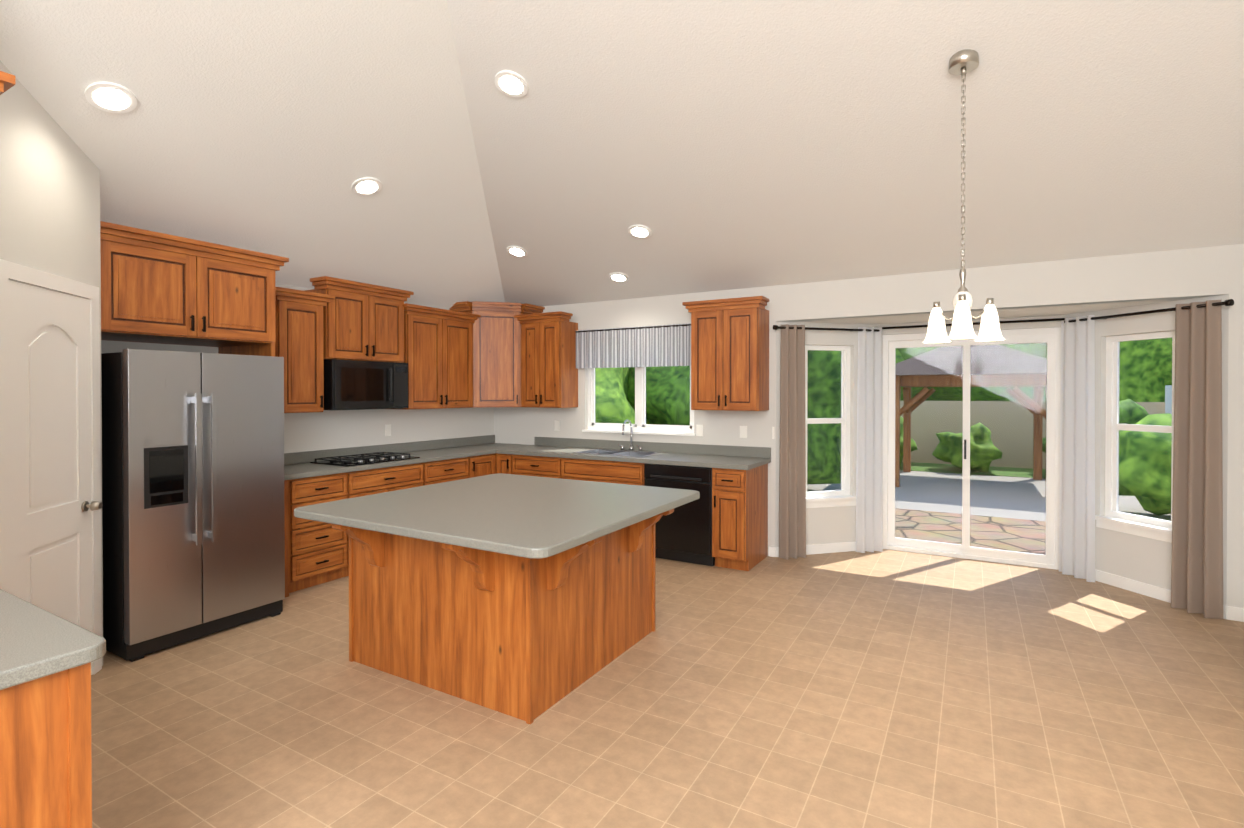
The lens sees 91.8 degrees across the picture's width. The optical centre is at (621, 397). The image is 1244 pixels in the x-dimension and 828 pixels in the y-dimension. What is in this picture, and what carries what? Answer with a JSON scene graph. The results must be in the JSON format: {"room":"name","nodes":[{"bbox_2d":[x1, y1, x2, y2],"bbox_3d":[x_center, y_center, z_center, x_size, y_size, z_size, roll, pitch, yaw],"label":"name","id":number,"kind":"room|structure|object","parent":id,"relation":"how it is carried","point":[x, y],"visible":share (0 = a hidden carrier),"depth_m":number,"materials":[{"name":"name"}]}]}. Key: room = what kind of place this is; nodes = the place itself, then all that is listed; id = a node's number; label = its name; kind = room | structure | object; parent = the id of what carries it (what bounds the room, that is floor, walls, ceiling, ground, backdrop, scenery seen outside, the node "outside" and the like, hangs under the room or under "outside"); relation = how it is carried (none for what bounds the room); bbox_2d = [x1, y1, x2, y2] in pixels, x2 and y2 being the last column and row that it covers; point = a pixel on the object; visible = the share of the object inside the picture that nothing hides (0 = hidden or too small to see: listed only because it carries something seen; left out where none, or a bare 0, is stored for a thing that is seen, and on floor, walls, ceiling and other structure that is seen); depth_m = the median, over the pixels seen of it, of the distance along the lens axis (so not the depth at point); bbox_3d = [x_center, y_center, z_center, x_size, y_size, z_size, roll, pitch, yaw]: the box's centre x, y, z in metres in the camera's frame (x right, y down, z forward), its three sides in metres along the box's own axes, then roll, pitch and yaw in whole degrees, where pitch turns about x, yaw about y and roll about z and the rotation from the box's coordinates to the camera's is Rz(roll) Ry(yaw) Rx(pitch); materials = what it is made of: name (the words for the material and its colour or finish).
{"room":"kitchen","nodes":[
{"label":"kitchen","id":0,"kind":"room"},
{"bbox_2d":[0,61,1243,665],"bbox_3d":[-0.738,-0.781,2.130,6.900,4.600,8.440,0,1,30],"label":"wall","id":1,"kind":"structure","parent":0,"point":[48,195],"depth_m":4.54,"materials":[{"name":"grey paint"}]},
{"bbox_2d":[0,259,102,674],"bbox_3d":[-2.800,0.455,2.969,0.550,2.115,0.550,0,1,30],"label":"door","id":2,"kind":"structure","parent":1,"relation":"attached to","point":[51,504],"depth_m":2.95,"materials":[{"name":"white wood"}]},
{"bbox_2d":[100,221,288,356],"bbox_3d":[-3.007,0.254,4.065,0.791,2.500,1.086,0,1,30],"label":"upper cabinet","id":3,"kind":"object","parent":1,"relation":"attached to","point":[159,288],"visible":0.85,"depth_m":3.82,"materials":[{"name":"brown wood"}]},
{"bbox_2d":[275,292,326,412],"bbox_3d":[-2.740,-0.334,4.966,0.349,0.922,0.390,0,1,30],"label":"upper cabinet","id":4,"kind":"object","parent":1,"relation":"attached to","point":[301,321],"depth_m":4.88,"materials":[{"name":"brown wood"}]},
{"bbox_2d":[299,284,406,362],"bbox_3d":[-2.426,-0.638,5.504,0.349,0.622,0.801,0,1,30],"label":"upper cabinet","id":5,"kind":"object","parent":1,"relation":"attached to","point":[363,324],"depth_m":5.37,"materials":[{"name":"brown wood"}]},
{"bbox_2d":[324,359,407,409],"bbox_3d":[-2.383,-0.106,5.483,0.444,0.432,0.790,0,1,30],"label":"microwave","id":6,"kind":"object","parent":5,"relation":"attached to","point":[356,385],"visible":0.96,"depth_m":5.31,"materials":[{"name":"black metal"}]},
{"bbox_2d":[385,424,390,435],"bbox_3d":[-2.335,0.332,6.014,0.005,0.115,0.070,0,1,30],"label":"electrical outlet plate","id":7,"kind":"object","parent":1,"relation":"attached to","point":[387,427],"depth_m":6.02,"materials":[{"name":"white plastic"}]},
{"bbox_2d":[401,308,466,409],"bbox_3d":[-1.988,-0.359,6.261,0.349,0.952,0.886,0,1,30],"label":"upper cabinet","id":8,"kind":"object","parent":1,"relation":"attached to","point":[436,342],"depth_m":6.11,"materials":[{"name":"brown wood"}]},
{"bbox_2d":[443,302,546,407],"bbox_3d":[-1.422,-0.433,6.814,0.773,1.092,0.782,0,1,30],"label":"upper cabinet","id":9,"kind":"object","parent":1,"relation":"attached to","point":[474,354],"depth_m":6.61,"materials":[{"name":"brown wood"}]},
{"bbox_2d":[527,316,577,407],"bbox_3d":[-0.809,-0.367,6.709,0.535,0.962,0.349,0,1,30],"label":"upper cabinet","id":10,"kind":"object","parent":1,"relation":"attached to","point":[552,373],"depth_m":6.54,"materials":[{"name":"brown wood"}]},
{"bbox_2d":[554,420,559,430],"bbox_3d":[-0.741,0.325,6.876,0.070,0.115,0.005,0,1,30],"label":"electrical outlet plate","id":11,"kind":"object","parent":1,"relation":"attached to","point":[556,423],"depth_m":6.88,"materials":[{"name":"white plastic"}]},
{"bbox_2d":[575,323,690,368],"bbox_3d":[0.132,-0.523,6.293,1.490,0.420,0.032,0,1,30],"label":"valance curtain","id":12,"kind":"object","parent":1,"relation":"attached to","point":[656,346],"visible":0.92,"depth_m":6.28,"materials":[{"name":"grey fabric"}]},
{"bbox_2d":[582,366,695,435],"bbox_3d":[0.176,-0.143,6.391,1.350,1.058,0.140,0,1,30],"label":"window","id":13,"kind":"structure","parent":1,"relation":"in","point":[640,426],"depth_m":6.41,"materials":[{"name":"white plastic"}]},
{"bbox_2d":[696,425,702,435],"bbox_3d":[0.772,0.332,5.998,0.070,0.115,0.005,0,1,30],"label":"electrical outlet plate","id":14,"kind":"object","parent":1,"relation":"attached to","point":[699,428],"depth_m":6.00,"materials":[{"name":"white plastic"}]},
{"bbox_2d":[687,300,768,410],"bbox_3d":[1.009,-0.354,5.654,0.650,0.952,0.349,0,1,30],"label":"upper cabinet","id":15,"kind":"object","parent":1,"relation":"attached to","point":[730,342],"depth_m":5.49,"materials":[{"name":"brown wood"}]},
{"bbox_2d":[740,426,746,437],"bbox_3d":[1.162,0.333,5.772,0.070,0.115,0.005,0,1,30],"label":"electrical outlet plate","id":16,"kind":"object","parent":1,"relation":"attached to","point":[743,431],"depth_m":5.77,"materials":[{"name":"white plastic"}]},
{"bbox_2d":[769,541,855,556],"bbox_3d":[1.963,1.446,5.776,0.890,0.090,0.812,0,1,30],"label":"baseboard","id":17,"kind":"structure","parent":1,"relation":"attached to","point":[842,546],"depth_m":5.75,"materials":[{"name":"white wood"}]},
{"bbox_2d":[1095,569,1243,621],"bbox_3d":[3.978,1.455,4.607,0.930,0.090,0.812,0,1,30],"label":"baseboard","id":18,"kind":"structure","parent":1,"relation":"attached to","point":[1164,594],"depth_m":4.56,"materials":[{"name":"white wood"}]},
{"bbox_2d":[0,0,1243,309],"bbox_3d":[-0.738,-1.882,2.122,6.900,1.998,8.440,0,1,30],"label":"ceiling","id":19,"kind":"structure","parent":0,"point":[724,144],"depth_m":3.55,"materials":[{"name":"white paint"}]},
{"bbox_2d":[84,82,136,112],"bbox_3d":[-2.521,-1.478,2.974,0.192,0.089,0.200,0,1,30],"label":"recessed light","id":20,"kind":"object","parent":19,"relation":"in","point":[110,97],"visible":1,"depth_m":2.96,"materials":[{"name":"white"}]},
{"bbox_2d":[352,177,381,195],"bbox_3d":[-1.797,-1.484,4.242,0.192,0.089,0.200,0,1,30],"label":"recessed light","id":21,"kind":"object","parent":19,"relation":"in","point":[366,186],"visible":0.96,"depth_m":4.23,"materials":[{"name":"white"}]},
{"bbox_2d":[494,70,527,96],"bbox_3d":[-0.657,-1.859,3.577,0.200,0.073,0.196,0,1,30],"label":"recessed light","id":22,"kind":"object","parent":19,"relation":"in","point":[511,83],"visible":1,"depth_m":3.56,"materials":[{"name":"white"}]},
{"bbox_2d":[506,246,527,256],"bbox_3d":[-0.992,-1.377,5.694,0.200,0.073,0.196,0,1,30],"label":"recessed light","id":23,"kind":"object","parent":19,"relation":"in","point":[516,251],"visible":1,"depth_m":5.67,"materials":[{"name":"white plastic"}]},
{"bbox_2d":[609,272,628,281],"bbox_3d":[-0.033,-1.177,5.914,0.200,0.073,0.196,0,1,30],"label":"recessed light","id":24,"kind":"object","parent":19,"relation":"in","point":[618,277],"visible":0.96,"depth_m":5.89,"materials":[{"name":"white"}]},
{"bbox_2d":[628,225,651,237],"bbox_3d":[0.149,-1.377,5.009,0.200,0.073,0.196,0,1,30],"label":"recessed light","id":25,"kind":"object","parent":19,"relation":"in","point":[639,231],"visible":1,"depth_m":4.99,"materials":[{"name":"white"}]},
{"bbox_2d":[923,49,1004,342],"bbox_3d":[1.669,-0.988,2.948,0.362,1.410,0.328,0,1,30],"label":"pendant chandelier","id":26,"kind":"object","parent":19,"relation":"hanging from","point":[963,62],"visible":1,"depth_m":2.96,"materials":[{"name":"white glass"}]},
{"bbox_2d":[91,549,1243,827],"bbox_3d":[-0.537,1.591,2.494,6.900,0.150,9.240,0,1,30],"label":"floor","id":27,"kind":"structure","parent":0,"point":[883,689],"depth_m":2.82,"materials":[{"name":"tile"}]},
{"bbox_2d":[0,71,15,94],"bbox_3d":[-2.619,0.245,1.282,0.454,2.560,1.831,0,1,30],"label":"tall cabinet","id":28,"kind":"object","parent":27,"relation":"on","point":[7,81],"visible":1,"depth_m":1.94,"materials":[{"name":"brown wood"}]},
{"bbox_2d":[0,662,91,827],"bbox_3d":[-2.112,1.088,0.942,0.876,0.880,1.740,0,1,30],"label":"base cabinet","id":29,"kind":"object","parent":27,"relation":"on","point":[45,757],"visible":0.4,"depth_m":1.41,"materials":[{"name":"brown wood"}]},
{"bbox_2d":[0,589,105,689],"bbox_3d":[-2.094,0.582,0.948,0.899,0.128,1.775,0,1,30],"label":"countertop","id":30,"kind":"structure","parent":29,"relation":"on","point":[36,642],"depth_m":1.48,"materials":[{"name":"stone"}]},
{"bbox_2d":[101,349,284,661],"bbox_3d":[-2.894,0.615,3.978,0.906,1.780,0.895,0,1,30],"label":"refrigerator","id":31,"kind":"object","parent":27,"relation":"on","point":[193,540],"visible":0.96,"depth_m":3.65,"materials":[{"name":"silver metal"}]},
{"bbox_2d":[284,471,359,596],"bbox_3d":[-2.615,1.057,4.921,0.620,0.880,0.556,0,1,30],"label":"base cabinet","id":32,"kind":"object","parent":27,"relation":"on","point":[316,552],"depth_m":4.70,"materials":[{"name":"brown wood"}]},
{"bbox_2d":[360,462,431,496],"bbox_3d":[-2.295,1.053,5.473,0.620,0.880,0.868,0,1,30],"label":"base cabinet","id":33,"kind":"object","parent":27,"relation":"on","point":[387,479],"depth_m":5.35,"materials":[{"name":"brown wood"}]},
{"bbox_2d":[284,435,530,479],"bbox_3d":[-2.058,0.539,5.864,0.632,0.138,3.077,0,1,30],"label":"countertop","id":34,"kind":"structure","parent":33,"relation":"on","point":[298,465],"depth_m":5.78,"materials":[{"name":"stone"}]},
{"bbox_2d":[310,452,419,466],"bbox_3d":[-2.295,0.551,5.425,0.500,0.039,0.760,0,1,30],"label":"cooktop","id":35,"kind":"object","parent":34,"relation":"in","point":[370,458],"visible":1,"depth_m":5.31,"materials":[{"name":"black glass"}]},
{"bbox_2d":[432,456,475,483],"bbox_3d":[-1.968,1.049,6.037,0.620,0.880,0.732,0,1,30],"label":"base cabinet","id":36,"kind":"object","parent":27,"relation":"on","point":[448,470],"depth_m":5.95,"materials":[{"name":"brown wood"}]},
{"bbox_2d":[476,453,495,476],"bbox_3d":[-1.742,1.046,6.427,0.620,0.880,0.467,0,1,30],"label":"base cabinet","id":37,"kind":"object","parent":27,"relation":"on","point":[485,464],"depth_m":6.35,"materials":[{"name":"brown wood"}]},
{"bbox_2d":[332,509,673,724],"bbox_3d":[-0.626,1.068,3.485,1.572,0.880,1.532,0,1,30],"label":"kitchen island","id":38,"kind":"object","parent":27,"relation":"on","point":[528,640],"visible":0.83,"depth_m":3.11,"materials":[{"name":"brown wood"}]},
{"bbox_2d":[294,473,699,558],"bbox_3d":[-0.627,0.606,3.458,1.670,0.042,1.630,0,1,30],"label":"island countertop","id":39,"kind":"structure","parent":38,"relation":"on","point":[532,517],"depth_m":3.12,"materials":[{"name":"stone"}]},
{"bbox_2d":[496,453,515,474],"bbox_3d":[-1.071,1.044,6.692,0.311,0.880,0.656,0,1,30],"label":"base cabinet","id":40,"kind":"object","parent":27,"relation":"on","point":[505,463],"depth_m":6.41,"materials":[{"name":"brown wood"}]},
{"bbox_2d":[516,455,603,481],"bbox_3d":[-0.720,1.046,6.488,0.773,0.880,0.656,0,1,30],"label":"base cabinet","id":41,"kind":"object","parent":27,"relation":"on","point":[540,466],"depth_m":6.06,"materials":[{"name":"brown wood"}]},
{"bbox_2d":[644,463,714,565],"bbox_3d":[0.636,1.054,5.666,0.658,0.876,0.650,0,1,30],"label":"dishwasher","id":42,"kind":"object","parent":27,"relation":"on","point":[683,533],"visible":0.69,"depth_m":5.37,"materials":[{"name":"black metal"}]},
{"bbox_2d":[712,463,767,570],"bbox_3d":[1.072,1.053,5.448,0.305,0.880,0.656,0,1,30],"label":"base cabinet","id":43,"kind":"object","parent":27,"relation":"on","point":[739,519],"depth_m":5.20,"materials":[{"name":"brown wood"}]},
{"bbox_2d":[497,437,770,469],"bbox_3d":[0.025,0.629,6.050,2.783,0.320,0.667,0,1,30],"label":"countertop","id":44,"kind":"structure","parent":43,"relation":"on","point":[722,456],"depth_m":5.98,"materials":[{"name":"stone"}]},
{"bbox_2d":[619,419,641,450],"bbox_3d":[0.059,0.398,6.263,0.252,0.333,0.205,0,1,30],"label":"faucet","id":45,"kind":"object","parent":44,"relation":"on","point":[631,447],"visible":0.96,"depth_m":6.31,"materials":[{"name":"silver metal"}]},
{"bbox_2d":[775,294,1228,605],"bbox_3d":[2.995,0.335,5.245,3.280,2.320,0.920,0,1,30],"label":"wall","id":46,"kind":"structure","parent":0,"point":[1138,558],"depth_m":4.90,"materials":[{"name":"grey paint"}]},
{"bbox_2d":[805,345,855,507],"bbox_3d":[1.975,0.277,5.798,0.600,1.548,0.155,0,0,-15],"label":"bay window","id":47,"kind":"structure","parent":46,"relation":"in","point":[830,498],"depth_m":5.85,"materials":[{"name":"white plastic"}]},
{"bbox_2d":[882,327,1060,569],"bbox_3d":[3.200,0.443,5.600,1.436,2.098,0.102,0,1,30],"label":"door","id":48,"kind":"structure","parent":46,"relation":"in","point":[1050,337],"depth_m":5.56,"materials":[{"name":"white plastic"}]},
{"bbox_2d":[773,299,1233,619],"bbox_3d":[2.933,0.410,5.139,3.080,2.161,0.928,0,1,30],"label":"curtains","id":49,"kind":"object","parent":46,"relation":"hanging from","point":[1197,551],"visible":0.98,"depth_m":4.94,"materials":[{"name":"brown fabric"}]},
{"bbox_2d":[1095,331,1174,542],"bbox_3d":[3.981,0.286,4.634,0.155,1.548,0.600,0,0,-15],"label":"bay window","id":50,"kind":"structure","parent":46,"relation":"in","point":[1114,518],"depth_m":4.73,"materials":[{"name":"white plastic"}]},
{"label":"outside","id":51,"kind":"structure","parent":0,"visible":0},
{"bbox_2d":[807,462,1170,554],"bbox_3d":[16.420,1.684,28.399,70.000,0.470,54.170,0,1,30],"label":"ground","id":52,"kind":"structure","parent":51,"point":[1027,482],"depth_m":10.49,"materials":[{"name":"grey stone"}]},
{"bbox_2d":[595,367,648,423],"bbox_3d":[-1.018,0.409,12.142,3.857,4.343,3.836,0,1,30],"label":"tree","id":53,"kind":"object","parent":52,"relation":"on","point":[611,407],"depth_m":10.60,"materials":[{"name":"green plant"}]},
{"bbox_2d":[627,350,840,483],"bbox_3d":[2.497,0.082,12.430,4.470,5.890,4.359,0,1,30],"label":"tree","id":54,"kind":"object","parent":52,"relation":"on","point":[812,399],"depth_m":11.24,"materials":[{"name":"green plant"}]},
{"bbox_2d":[900,416,917,466],"bbox_3d":[6.935,1.164,16.161,1.745,1.538,1.688,0,1,30],"label":"tree","id":55,"kind":"object","parent":52,"relation":"on","point":[901,444],"depth_m":15.71,"materials":[{"name":"green plant"}]},
{"bbox_2d":[896,349,923,400],"bbox_3d":[9.463,-1.198,23.810,7.141,8.989,7.700,0,1,30],"label":"tree","id":56,"kind":"object","parent":52,"relation":"on","point":[912,388],"depth_m":20.48,"materials":[{"name":"green plant"}]},
{"bbox_2d":[932,422,1002,471],"bbox_3d":[8.734,1.288,15.312,1.545,1.313,1.539,0,1,30],"label":"bush","id":57,"kind":"object","parent":52,"relation":"on","point":[979,460],"depth_m":14.85,"materials":[{"name":"green plant"}]},
{"bbox_2d":[895,345,1046,486],"bbox_3d":[7.632,0.274,13.238,3.800,3.220,3.800,0,1,30],"label":"gazebo","id":58,"kind":"object","parent":52,"relation":"on","point":[945,364],"depth_m":12.33,"materials":[{"name":"brown wood"}]},
{"bbox_2d":[898,343,1046,401],"bbox_3d":[12.763,-1.825,22.238,8.673,8.632,8.347,0,1,30],"label":"tree","id":59,"kind":"object","parent":52,"relation":"on","point":[982,389],"depth_m":19.01,"materials":[{"name":"green plant"}]},
{"bbox_2d":[900,385,1171,468],"bbox_3d":[6.227,0.828,10.820,30.000,2.150,13.200,0,1,30],"label":"fence","id":60,"kind":"object","parent":52,"relation":"on","point":[990,409],"depth_m":16.07,"materials":[{"name":"beige"}]},
{"bbox_2d":[1042,438,1045,452],"bbox_3d":[10.726,1.276,14.002,1.730,1.490,1.701,0,1,30],"label":"tree","id":61,"kind":"object","parent":52,"relation":"on","point":[1043,443],"depth_m":13.94,"materials":[{"name":"green plant"}]},
{"bbox_2d":[1119,399,1148,423],"bbox_3d":[10.395,0.965,12.942,1.517,1.998,1.688,0,1,30],"label":"tree","id":62,"kind":"object","parent":52,"relation":"on","point":[1125,411],"depth_m":12.40,"materials":[{"name":"green plant"}]},
{"bbox_2d":[1119,413,1171,515],"bbox_3d":[8.458,1.058,9.411,1.732,1.620,1.703,0,1,30],"label":"tree","id":63,"kind":"object","parent":52,"relation":"on","point":[1126,462],"depth_m":9.07,"materials":[{"name":"green plant"}]},
{"bbox_2d":[1119,338,1171,401],"bbox_3d":[16.486,-1.595,19.391,7.352,9.854,7.127,0,1,30],"label":"tree","id":64,"kind":"object","parent":52,"relation":"on","point":[1131,375],"depth_m":17.02,"materials":[{"name":"green plant"}]}
]}

